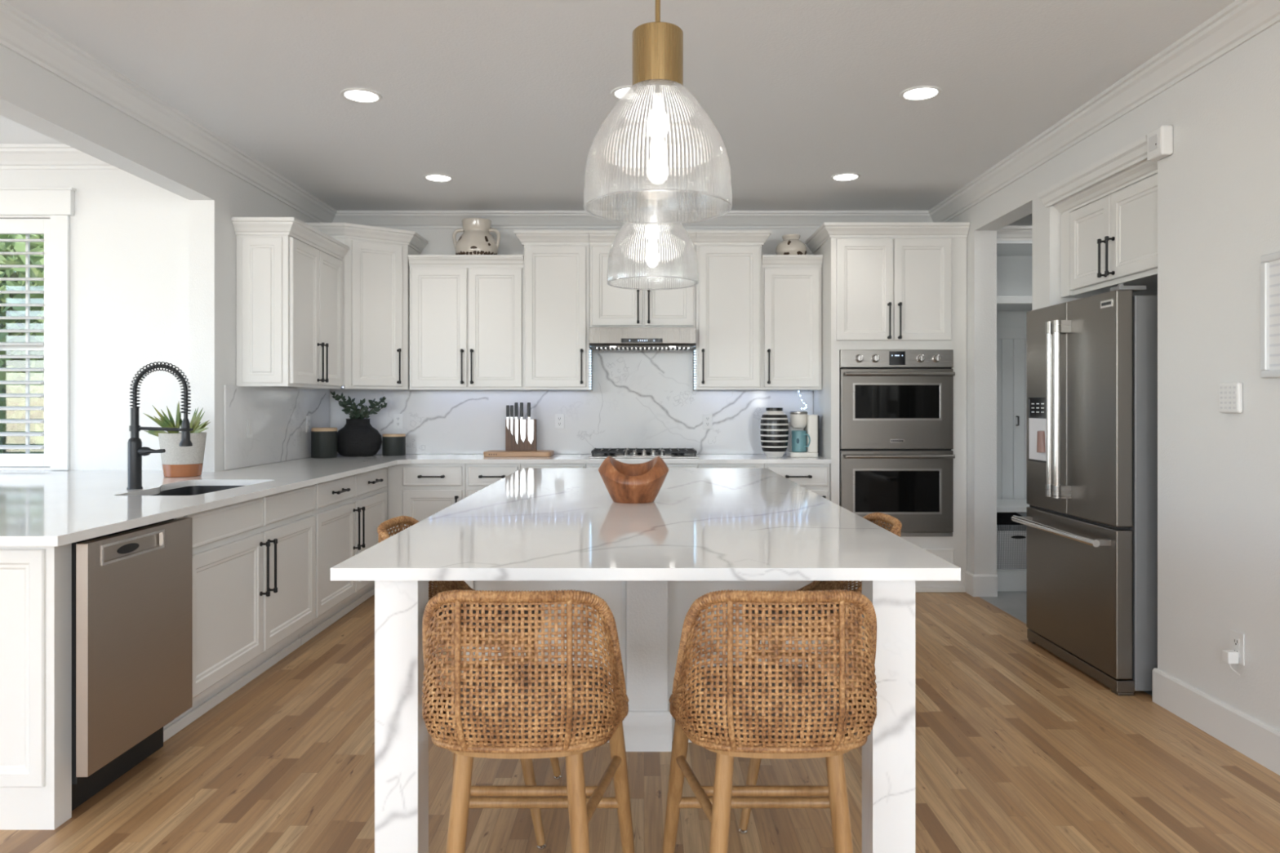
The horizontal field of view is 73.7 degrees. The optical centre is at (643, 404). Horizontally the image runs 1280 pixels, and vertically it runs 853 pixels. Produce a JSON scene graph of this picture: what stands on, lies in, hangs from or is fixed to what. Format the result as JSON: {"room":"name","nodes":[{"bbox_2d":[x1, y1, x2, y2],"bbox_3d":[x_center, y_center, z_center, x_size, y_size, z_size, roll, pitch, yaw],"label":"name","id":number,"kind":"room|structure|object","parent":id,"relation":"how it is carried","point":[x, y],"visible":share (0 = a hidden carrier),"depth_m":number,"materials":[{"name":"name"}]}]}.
{"room":"kitchen","nodes":[
{"label":"kitchen","id":0,"kind":"room"},
{"bbox_2d":[0,168,189,470],"bbox_3d":[-4.265,-0.084,4.920,3.470,2.740,0.140,0,0,0],"label":"wall","id":1,"kind":"structure","parent":0,"point":[130,233],"depth_m":4.85,"materials":[{"name":"white paint"}]},
{"bbox_2d":[0,187,75,470],"bbox_3d":[-3.833,-0.428,4.890,1.215,1.596,0.160,0,0,0],"label":"window","id":2,"kind":"structure","parent":1,"relation":"in","point":[58,203],"depth_m":4.83,"materials":[{"name":"white paint"}]},
{"bbox_2d":[0,218,50,466],"bbox_3d":[-3.595,-0.354,4.870,0.461,1.412,0.080,0,0,0],"label":"plantation shutter","id":3,"kind":"object","parent":2,"relation":"attached to","point":[7,226],"visible":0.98,"depth_m":4.86,"materials":[{"name":"white paint"}]},
{"bbox_2d":[0,143,119,168],"bbox_3d":[-4.265,-1.397,4.804,3.470,0.115,0.092,0,0,0],"label":"trim","id":4,"kind":"structure","parent":1,"relation":"attached to","point":[12,156],"depth_m":4.80,"materials":[{"name":"white paint"}]},
{"bbox_2d":[0,44,328,471],"bbox_3d":[-2.460,-0.084,0.490,0.140,2.740,11.980,0,0,0],"label":"wall","id":5,"kind":"structure","parent":0,"point":[32,96],"depth_m":4.75,"materials":[{"name":"white paint"}]},
{"bbox_2d":[223,385,329,470],"bbox_3d":[-2.382,0.129,5.651,0.012,0.484,1.602,0,0,0],"label":"backsplash","id":6,"kind":"structure","parent":5,"relation":"attached to","point":[278,415],"depth_m":5.42,"materials":[{"name":"stone"}]},
{"bbox_2d":[306,415,310,432],"bbox_3d":[-2.371,0.136,6.035,0.008,0.116,0.072,0,0,0],"label":"wall outlet","id":7,"kind":"object","parent":6,"relation":"attached to","point":[308,418],"visible":1,"depth_m":6.03,"materials":[{"name":"white plastic"}]},
{"bbox_2d":[231,217,349,389],"bbox_3d":[-2.204,-0.598,5.406,0.367,0.977,0.932,0,0,0],"label":"upper cabinet","id":8,"kind":"object","parent":5,"relation":"attached to","point":[289,272],"visible":1,"depth_m":5.00,"materials":[{"name":"white paint"}]},
{"bbox_2d":[0,0,1235,210],"bbox_3d":[-0.975,-1.504,0.490,10.350,0.100,12.280,0,0,0],"label":"ceiling","id":9,"kind":"structure","parent":0,"point":[513,101],"depth_m":3.83,"materials":[{"name":"white paint"}]},
{"bbox_2d":[340,88,382,103],"bbox_3d":[-1.327,-1.451,4.010,0.190,0.005,0.190,0,0,0],"label":"recessed light","id":10,"kind":"object","parent":9,"relation":"in","point":[355,95],"visible":1,"depth_m":4.00,"materials":[{"name":"white paint"}]},
{"bbox_2d":[422,173,453,182],"bbox_3d":[-1.315,-1.451,5.460,0.190,0.005,0.190,0,0,0],"label":"recessed light","id":11,"kind":"object","parent":9,"relation":"in","point":[431,177],"visible":1,"depth_m":5.45,"materials":[{"name":"white"}]},
{"bbox_2d":[610,85,640,101],"bbox_3d":[-0.060,-1.451,3.980,0.190,0.005,0.190,0,0,0],"label":"recessed light","id":12,"kind":"object","parent":9,"relation":"in","point":[626,93],"visible":0.63,"depth_m":3.98,"materials":[{"name":"white plastic"}]},
{"bbox_2d":[636,104,668,240],"bbox_3d":[0.036,-0.982,3.610,0.387,0.942,0.387,0,0,8],"label":"pendant lamp","id":13,"kind":"object","parent":9,"relation":"hanging from","point":[652,186],"visible":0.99,"depth_m":3.56,"materials":[{"name":"white glass"}]},
{"bbox_2d":[640,206,665,217],"bbox_3d":[0.036,-0.812,3.610,0.110,0.026,0.110,0,0,0],"label":"socket","id":14,"kind":"object","parent":13,"relation":"attached to","point":[646,211],"depth_m":3.57,"materials":[{"name":"silver metal"}]},
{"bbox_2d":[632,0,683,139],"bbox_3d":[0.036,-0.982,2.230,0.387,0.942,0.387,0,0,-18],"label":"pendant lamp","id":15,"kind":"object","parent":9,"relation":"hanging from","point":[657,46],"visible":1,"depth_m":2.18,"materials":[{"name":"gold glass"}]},
{"bbox_2d":[636,80,678,104],"bbox_3d":[0.036,-0.812,2.230,0.110,0.026,0.110,0,0,0],"label":"socket","id":16,"kind":"object","parent":15,"relation":"attached to","point":[650,92],"depth_m":2.20,"materials":[{"name":"metal"}]},
{"bbox_2d":[830,173,861,181],"bbox_3d":[1.285,-1.451,5.440,0.190,0.005,0.190,0,0,0],"label":"recessed light","id":17,"kind":"object","parent":9,"relation":"in","point":[842,176],"visible":1,"depth_m":5.43,"materials":[{"name":"white plastic"}]},
{"bbox_2d":[899,85,942,101],"bbox_3d":[1.290,-1.451,3.980,0.190,0.005,0.190,0,0,0],"label":"recessed light","id":18,"kind":"object","parent":9,"relation":"in","point":[920,93],"visible":1,"depth_m":3.97,"materials":[{"name":"white plastic"}]},
{"bbox_2d":[0,590,1279,852],"bbox_3d":[-0.975,1.316,0.465,10.350,0.060,12.230,0,0,0],"label":"floor","id":19,"kind":"structure","parent":0,"point":[1019,748],"depth_m":2.95,"materials":[{"name":"brown wood"}]},
{"bbox_2d":[0,542,71,829],"bbox_3d":[-2.760,0.845,3.658,1.950,0.883,2.173,0,0,0],"label":"base cabinet","id":20,"kind":"object","parent":19,"relation":"on","point":[36,581],"visible":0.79,"depth_m":2.58,"materials":[{"name":"white paint"}]},
{"bbox_2d":[0,453,831,546],"bbox_3d":[-1.234,0.387,4.449,5.031,0.030,4.059,0,0,0],"label":"countertop","id":21,"kind":"structure","parent":20,"relation":"on","point":[38,508],"depth_m":3.85,"materials":[{"name":"stone"}]},
{"bbox_2d":[126,361,193,489],"bbox_3d":[-2.143,0.090,3.780,0.287,0.564,0.063,0,0,0],"label":"faucet","id":22,"kind":"object","parent":21,"relation":"on","point":[135,451],"visible":1,"depth_m":3.77,"materials":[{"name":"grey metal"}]},
{"bbox_2d":[143,401,209,477],"bbox_3d":[-2.418,0.174,4.460,0.340,0.394,0.224,0,0,0],"label":"potted plant","id":23,"kind":"object","parent":21,"relation":"on","point":[177,461],"visible":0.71,"depth_m":4.40,"materials":[{"name":"green plant"}]},
{"bbox_2d":[151,485,244,495],"bbox_3d":[-2.039,0.504,3.869,0.458,0.204,0.781,0,0,0],"label":"sink","id":24,"kind":"object","parent":21,"relation":"in","point":[192,490],"visible":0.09,"depth_m":4.24,"materials":[{"name":"black metal"}]},
{"bbox_2d":[311,427,337,457],"bbox_3d":[-2.262,0.267,6.040,0.172,0.210,0.172,0,0,0],"label":"canister","id":25,"kind":"object","parent":21,"relation":"on","point":[323,440],"visible":1,"depth_m":5.97,"materials":[{"name":"grey ceramic"}]},
{"bbox_2d":[330,391,386,456],"bbox_3d":[-2.095,0.136,6.255,0.336,0.472,0.336,0,0,-45],"label":"vase","id":26,"kind":"object","parent":21,"relation":"on","point":[357,437],"visible":1,"depth_m":6.17,"materials":[{"name":"black ceramic"}]},
{"bbox_2d":[382,433,405,455],"bbox_3d":[-1.845,0.293,6.300,0.164,0.156,0.164,0,0,0],"label":"canister","id":27,"kind":"object","parent":21,"relation":"on","point":[393,444],"visible":1,"depth_m":6.23,"materials":[{"name":"grey ceramic"}]},
{"bbox_2d":[483,449,554,456],"bbox_3d":[-0.915,0.355,6.259,0.490,0.033,0.271,0,0,0],"label":"cutting board","id":28,"kind":"object","parent":21,"relation":"on","point":[493,452],"visible":0.99,"depth_m":6.12,"materials":[{"name":"brown wood"}]},
{"bbox_2d":[505,419,537,450],"bbox_3d":[-0.908,0.222,6.315,0.224,0.232,0.060,0,0,0],"label":"knife block","id":29,"kind":"object","parent":28,"relation":"on","point":[511,444],"visible":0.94,"depth_m":6.29,"materials":[{"name":"brown wood"}]},
{"bbox_2d":[506,404,509,429],"bbox_3d":[-1.001,0.092,6.277,0.023,0.178,0.018,0,0,0],"label":"kitchen knife","id":30,"kind":"object","parent":29,"relation":"attached to","point":[507,406],"visible":1,"depth_m":6.27,"materials":[{"name":"silver metal"}]},
{"bbox_2d":[510,404,513,435],"bbox_3d":[-0.972,0.113,6.277,0.023,0.222,0.018,0,0,0],"label":"kitchen knife","id":31,"kind":"object","parent":29,"relation":"attached to","point":[511,406],"visible":1,"depth_m":6.27,"materials":[{"name":"silver metal"}]},
{"bbox_2d":[514,402,518,444],"bbox_3d":[-0.937,0.137,6.277,0.026,0.308,0.018,0,0,0],"label":"kitchen knife","id":32,"kind":"object","parent":29,"relation":"attached to","point":[516,404],"visible":1,"depth_m":6.28,"materials":[{"name":"silver metal"}]},
{"bbox_2d":[520,402,525,442],"bbox_3d":[-0.890,0.129,6.277,0.042,0.294,0.018,0,0,0],"label":"kitchen knife","id":33,"kind":"object","parent":29,"relation":"attached to","point":[522,422],"visible":1,"depth_m":6.28,"materials":[{"name":"silver metal"}]},
{"bbox_2d":[527,402,533,444],"bbox_3d":[-0.834,0.137,6.277,0.046,0.308,0.018,0,0,0],"label":"kitchen knife","id":34,"kind":"object","parent":29,"relation":"attached to","point":[530,422],"visible":1,"depth_m":6.28,"materials":[{"name":"silver metal"}]},
{"bbox_2d":[588,448,698,457],"bbox_3d":[0.000,0.345,6.190,0.770,0.052,0.450,0,0,0],"label":"gas cooktop","id":35,"kind":"object","parent":21,"relation":"in","point":[596,452],"visible":1,"depth_m":6.05,"materials":[{"name":"silver metal"}]},
{"bbox_2d":[760,407,788,457],"bbox_3d":[0.935,0.196,6.120,0.201,0.352,0.201,0,0,19],"label":"striped vase","id":36,"kind":"object","parent":21,"relation":"on","point":[774,432],"visible":1,"depth_m":6.04,"materials":[{"name":"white ceramic"}]},
{"bbox_2d":[786,411,818,457],"bbox_3d":[1.151,0.208,6.170,0.217,0.326,0.220,0,0,0],"label":"coffee maker","id":37,"kind":"object","parent":21,"relation":"on","point":[799,420],"visible":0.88,"depth_m":6.08,"materials":[{"name":"white plastic"}]},
{"bbox_2d":[791,430,810,452],"bbox_3d":[1.122,0.261,6.125,0.124,0.152,0.113,0,0,0],"label":"mug","id":38,"kind":"object","parent":37,"relation":"on","point":[798,437],"visible":1,"depth_m":6.08,"materials":[{"name":"teal ceramic"}]},
{"bbox_2d":[71,517,192,810],"bbox_3d":[-2.017,0.851,2.913,0.640,0.870,0.610,0,0,0],"label":"dishwasher","id":39,"kind":"object","parent":19,"relation":"on","point":[132,588],"visible":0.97,"depth_m":2.83,"materials":[{"name":"silver metal"}]},
{"bbox_2d":[163,484,315,742],"bbox_3d":[-2.044,0.845,3.885,0.687,0.883,1.325,0,0,0],"label":"base cabinet","id":40,"kind":"object","parent":19,"relation":"on","point":[254,561],"visible":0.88,"depth_m":3.79,"materials":[{"name":"white paint"}]},
{"bbox_2d":[298,466,387,645],"bbox_3d":[-2.044,0.845,5.216,0.687,0.883,1.332,0,0,0],"label":"base cabinet","id":41,"kind":"object","parent":19,"relation":"on","point":[348,512],"visible":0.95,"depth_m":5.00,"materials":[{"name":"white paint"}]},
{"bbox_2d":[388,463,465,589],"bbox_3d":[-1.498,0.845,6.149,0.531,0.883,0.657,0,0,0],"label":"base cabinet","id":42,"kind":"object","parent":19,"relation":"on","point":[419,491],"visible":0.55,"depth_m":5.87,"materials":[{"name":"white paint"}]},
{"bbox_2d":[377,515,561,849],"bbox_3d":[-0.555,0.826,2.710,0.539,0.921,0.490,0,0,0],"label":"counter stool","id":43,"kind":"object","parent":19,"relation":"on","point":[527,767],"visible":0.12,"depth_m":2.61,"materials":[{"name":"wicker"}]},
{"bbox_2d":[465,463,520,497],"bbox_3d":[-1.041,0.845,6.149,0.377,0.883,0.657,0,0,0],"label":"base cabinet","id":44,"kind":"object","parent":19,"relation":"on","point":[478,477],"visible":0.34,"depth_m":5.87,"materials":[{"name":"white paint"}]},
{"bbox_2d":[422,589,635,852],"bbox_3d":[-0.258,0.826,1.937,0.490,0.921,0.539,0,0,0],"label":"counter stool","id":45,"kind":"object","parent":19,"relation":"on","point":[522,711],"visible":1,"depth_m":1.71,"materials":[{"name":"wicker"}]},
{"bbox_2d":[520,463,586,468],"bbox_3d":[-0.626,0.845,6.149,0.447,0.883,0.657,0,0,0],"label":"base cabinet","id":46,"kind":"object","parent":19,"relation":"on","point":[522,465],"visible":0.03,"depth_m":5.88,"materials":[{"name":"white paint"}]},
{"bbox_2d":[586,463,697,468],"bbox_3d":[-0.015,0.845,6.149,0.770,0.883,0.657,0,0,0],"label":"base cabinet","id":47,"kind":"object","parent":19,"relation":"on","point":[588,465],"visible":0.02,"depth_m":5.88,"materials":[{"name":"white paint"}]},
{"bbox_2d":[330,468,960,852],"bbox_3d":[0.004,0.829,3.483,1.437,0.914,3.075,0,0,0],"label":"kitchen island","id":48,"kind":"object","parent":19,"relation":"on","point":[704,531],"visible":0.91,"depth_m":2.23,"materials":[{"name":"stone"}]},
{"bbox_2d":[598,456,669,503],"bbox_3d":[-0.040,0.284,3.290,0.274,0.174,0.235,0,0,0],"label":"wooden bowl","id":49,"kind":"object","parent":48,"relation":"on","point":[625,483],"visible":1,"depth_m":3.22,"materials":[{"name":"orange wood"}]},
{"bbox_2d":[697,463,764,468],"bbox_3d":[0.601,0.845,6.149,0.454,0.883,0.657,0,0,0],"label":"base cabinet","id":50,"kind":"object","parent":19,"relation":"on","point":[700,465],"visible":0.02,"depth_m":5.88,"materials":[{"name":"white paint"}]},
{"bbox_2d":[662,589,876,852],"bbox_3d":[0.281,0.826,1.937,0.490,0.921,0.539,0,0,0],"label":"counter stool","id":51,"kind":"object","parent":19,"relation":"on","point":[783,711],"visible":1,"depth_m":1.71,"materials":[{"name":"wicker"}]},
{"bbox_2d":[764,463,830,500],"bbox_3d":[1.056,0.845,6.149,0.451,0.883,0.657,0,0,0],"label":"base cabinet","id":52,"kind":"object","parent":19,"relation":"on","point":[815,477],"visible":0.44,"depth_m":5.87,"materials":[{"name":"white paint"}]},
{"bbox_2d":[738,512,902,834],"bbox_3d":[0.555,0.826,2.800,0.539,0.921,0.490,0,0,0],"label":"counter stool","id":53,"kind":"object","parent":19,"relation":"on","point":[754,763],"visible":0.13,"depth_m":2.68,"materials":[{"name":"wicker"}]},
{"bbox_2d":[805,222,969,592],"bbox_3d":[1.721,0.022,6.139,0.992,2.527,0.677,0,0,0],"label":"tall cabinet","id":54,"kind":"object","parent":19,"relation":"on","point":[886,285],"visible":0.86,"depth_m":5.86,"materials":[{"name":"white paint"}]},
{"bbox_2d":[839,349,955,536],"bbox_3d":[1.730,0.262,6.061,0.770,1.279,0.587,0,0,0],"label":"double oven","id":55,"kind":"object","parent":54,"relation":"in","point":[896,456],"visible":0.96,"depth_m":5.83,"materials":[{"name":"silver metal"}]},
{"bbox_2d":[996,226,1032,591],"bbox_3d":[3.025,0.030,6.120,1.300,2.512,0.560,0,0,0],"label":"locker","id":56,"kind":"object","parent":19,"relation":"on","point":[1014,243],"visible":0.17,"depth_m":6.37,"materials":[{"name":"white paint"}]},
{"bbox_2d":[996,512,1023,524],"bbox_3d":[2.642,0.960,6.321,0.414,0.380,0.110,0,0,0],"label":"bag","id":57,"kind":"object","parent":56,"relation":"in","point":[1002,518],"visible":0.12,"depth_m":6.28,"materials":[{"name":"black"}]},
{"bbox_2d":[996,524,1026,568],"bbox_3d":[2.640,1.015,6.120,0.420,0.270,0.300,0,0,0],"label":"storage basket","id":58,"kind":"object","parent":56,"relation":"in","point":[1011,540],"visible":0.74,"depth_m":5.98,"materials":[{"name":"grey wicker"}]},
{"bbox_2d":[996,296,1032,311],"bbox_3d":[3.025,-0.724,6.124,1.238,0.050,0.472,0,0,0],"label":"shelf","id":59,"kind":"object","parent":56,"relation":"attached to","point":[1003,303],"depth_m":5.89,"materials":[{"name":"white paint"}]},
{"bbox_2d":[1011,284,1157,695],"bbox_3d":[2.450,0.373,4.215,0.912,1.825,0.890,0,0,0],"label":"refrigerator","id":60,"kind":"object","parent":19,"relation":"on","point":[1091,521],"visible":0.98,"depth_m":3.96,"materials":[{"name":"grey metal"}]},
{"bbox_2d":[328,213,1032,530],"bbox_3d":[0.835,-0.084,6.540,6.730,2.740,0.120,0,0,0],"label":"wall","id":61,"kind":"structure","parent":0,"point":[440,242],"depth_m":6.48,"materials":[{"name":"white paint"}]},
{"bbox_2d":[305,222,427,389],"bbox_3d":[-2.014,-0.676,6.148,0.748,1.130,0.660,0,0,0],"label":"upper cabinet","id":62,"kind":"object","parent":61,"relation":"attached to","point":[376,268],"visible":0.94,"depth_m":5.99,"materials":[{"name":"white paint"}]},
{"bbox_2d":[408,254,524,390],"bbox_3d":[-1.278,-0.592,6.282,0.824,0.965,0.392,0,0,0],"label":"upper cabinet","id":63,"kind":"object","parent":61,"relation":"attached to","point":[467,311],"visible":0.98,"depth_m":6.14,"materials":[{"name":"white paint"}]},
{"bbox_2d":[452,217,500,254],"bbox_3d":[-1.222,-1.208,6.235,0.296,0.277,0.294,0,0,42],"label":"jar","id":64,"kind":"object","parent":63,"relation":"on","point":[476,238],"visible":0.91,"depth_m":6.15,"materials":[{"name":"beige ceramic"}]},
{"bbox_2d":[514,230,591,390],"bbox_3d":[-0.658,-0.675,6.272,0.532,1.132,0.412,0,0,0],"label":"upper cabinet","id":65,"kind":"object","parent":61,"relation":"attached to","point":[557,263],"visible":0.99,"depth_m":6.12,"materials":[{"name":"white paint"}]},
{"bbox_2d":[329,349,813,453],"bbox_3d":[-0.549,-0.068,6.472,3.658,0.877,0.012,0,0,0],"label":"backsplash","id":66,"kind":"structure","parent":61,"relation":"attached to","point":[637,399],"depth_m":6.47,"materials":[{"name":"stone"}]},
{"bbox_2d":[393,413,403,429],"bbox_3d":[-1.860,0.124,6.461,0.072,0.116,0.008,0,0,0],"label":"wall outlet","id":67,"kind":"object","parent":66,"relation":"attached to","point":[397,418],"visible":1,"depth_m":6.46,"materials":[{"name":"white plastic"}]},
{"bbox_2d":[555,413,564,429],"bbox_3d":[-0.639,0.124,6.461,0.072,0.116,0.008,0,0,0],"label":"wall outlet","id":68,"kind":"object","parent":66,"relation":"attached to","point":[559,418],"visible":1,"depth_m":6.46,"materials":[{"name":"white plastic"}]},
{"bbox_2d":[702,413,712,429],"bbox_3d":[0.482,0.124,6.461,0.072,0.116,0.008,0,0,0],"label":"wall outlet","id":69,"kind":"object","parent":66,"relation":"attached to","point":[707,418],"visible":1,"depth_m":6.46,"materials":[{"name":"white plastic"}]},
{"bbox_2d":[589,327,696,351],"bbox_3d":[-0.010,-0.473,6.221,0.750,0.142,0.483,0,0,0],"label":"range hood","id":70,"kind":"object","parent":61,"relation":"attached to","point":[624,339],"visible":1,"depth_m":5.99,"materials":[{"name":"grey metal"}]},
{"bbox_2d":[589,230,696,327],"bbox_3d":[-0.009,-0.895,6.272,0.761,0.692,0.412,0,0,0],"label":"upper cabinet","id":71,"kind":"object","parent":61,"relation":"attached to","point":[636,281],"visible":0.96,"depth_m":6.12,"materials":[{"name":"white paint"}]},
{"bbox_2d":[693,230,771,390],"bbox_3d":[0.634,-0.675,6.272,0.543,1.132,0.412,0,0,0],"label":"upper cabinet","id":72,"kind":"object","parent":61,"relation":"attached to","point":[728,347],"depth_m":6.12,"materials":[{"name":"white paint"}]},
{"bbox_2d":[761,254,822,408],"bbox_3d":[1.065,-0.521,6.282,0.434,1.106,0.392,0,0,0],"label":"upper cabinet","id":73,"kind":"object","parent":61,"relation":"attached to","point":[792,284],"depth_m":6.14,"materials":[{"name":"white paint"}]},
{"bbox_2d":[775,234,806,254],"bbox_3d":[1.075,-1.154,6.235,0.224,0.160,0.224,0,0,0],"label":"jar","id":74,"kind":"object","parent":73,"relation":"on","point":[791,244],"visible":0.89,"depth_m":6.15,"materials":[{"name":"beige ceramic"}]},
{"bbox_2d":[947,21,1279,731],"bbox_3d":[2.635,-0.084,0.490,0.830,2.740,11.980,0,0,0],"label":"wall","id":75,"kind":"structure","parent":0,"point":[1219,186],"depth_m":3.39,"materials":[{"name":"white paint"}]},
{"bbox_2d":[0,0,1279,228],"bbox_3d":[-0.085,-1.397,0.490,4.610,0.115,11.980,0,0,0],"label":"trim","id":76,"kind":"structure","parent":75,"relation":"attached to","point":[1242,20],"depth_m":4.40,"materials":[{"name":"white paint"}]},
{"bbox_2d":[964,570,997,596],"bbox_3d":[2.288,1.213,5.801,0.164,0.146,0.159,0,0,0],"label":"baseboard","id":77,"kind":"structure","parent":75,"relation":"in","point":[976,585],"depth_m":5.72,"materials":[{"name":"white paint"}]},
{"bbox_2d":[1037,135,1146,207],"bbox_3d":[2.194,-1.126,4.195,0.052,0.080,1.010,0,0,0],"label":"trim","id":78,"kind":"structure","parent":75,"relation":"attached to","point":[1135,152],"depth_m":4.12,"materials":[{"name":"white paint"}]},
{"bbox_2d":[1052,159,1157,297],"bbox_3d":[2.572,-0.848,4.180,0.686,0.524,0.974,0,0,0],"label":"upper cabinet","id":79,"kind":"object","parent":75,"relation":"attached to","point":[1108,228],"visible":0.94,"depth_m":4.15,"materials":[{"name":"white paint"}]},
{"bbox_2d":[1146,125,1173,161],"bbox_3d":[2.192,-1.111,3.630,0.056,0.125,0.110,0,0,0],"label":"sensor","id":80,"kind":"object","parent":75,"relation":"attached to","point":[1159,140],"visible":1,"depth_m":3.59,"materials":[{"name":"white plastic"}]},
{"bbox_2d":[1152,667,1279,775],"bbox_3d":[2.263,1.213,-0.898,0.114,0.146,9.204,0,0,0],"label":"baseboard","id":81,"kind":"structure","parent":75,"relation":"attached to","point":[1254,739],"depth_m":3.27,"materials":[{"name":"white paint"}]},
{"bbox_2d":[1218,382,1242,413],"bbox_3d":[2.209,-0.027,3.216,0.022,0.116,0.112,0,0,0],"label":"alarm keypad","id":82,"kind":"object","parent":75,"relation":"attached to","point":[1230,393],"visible":1,"depth_m":3.20,"materials":[{"name":"white plastic"}]},
{"bbox_2d":[1230,629,1244,665],"bbox_3d":[2.215,0.906,3.189,0.008,0.116,0.072,0,0,0],"label":"wall outlet","id":83,"kind":"object","parent":75,"relation":"attached to","point":[1237,639],"visible":0.88,"depth_m":3.18,"materials":[{"name":"white plastic"}]},
{"bbox_2d":[1222,649,1240,675],"bbox_3d":[2.191,0.961,3.184,0.040,0.084,0.049,0,0,0],"label":"charger","id":84,"kind":"object","parent":83,"relation":"attached to","point":[1229,656],"visible":1,"depth_m":3.17,"materials":[{"name":"white plastic"}]},
{"bbox_2d":[1233,637,1239,646],"bbox_3d":[2.213,0.886,3.189,0.002,0.028,0.032,0,0,0],"label":"socket","id":85,"kind":"object","parent":83,"relation":"attached to","point":[1236,640],"depth_m":3.19,"materials":[{"name":"grey plastic"}]},
{"bbox_2d":[1260,251,1279,377],"bbox_3d":[2.208,-0.314,2.760,0.022,0.436,0.570,0,0,0],"label":"picture frame","id":86,"kind":"object","parent":75,"relation":"attached to","point":[1270,263],"visible":1,"depth_m":3.01,"materials":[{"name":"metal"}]},
{"bbox_2d":[1269,259,1279,370],"bbox_3d":[2.215,-0.314,2.760,0.007,0.384,0.518,0,0,0],"label":"print","id":87,"kind":"object","parent":86,"relation":"attached to","point":[1274,264],"depth_m":2.99,"materials":[{"name":"paper"}]},
{"label":"outside","id":88,"kind":"structure","parent":0,"visible":0},
{"bbox_3d":[-6.000,1.496,11.525,16.000,0.180,12.950,0,0,0],"label":"ground","id":89,"kind":"structure","parent":88,"visible":0},
{"bbox_2d":[0,234,44,453],"bbox_3d":[-6.230,-0.327,8.512,3.342,4.244,3.279,0,0,33],"label":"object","id":90,"kind":"object","parent":89,"relation":"on","point":[5,246],"visible":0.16,"depth_m":7.66,"materials":[{"name":"green plant"}]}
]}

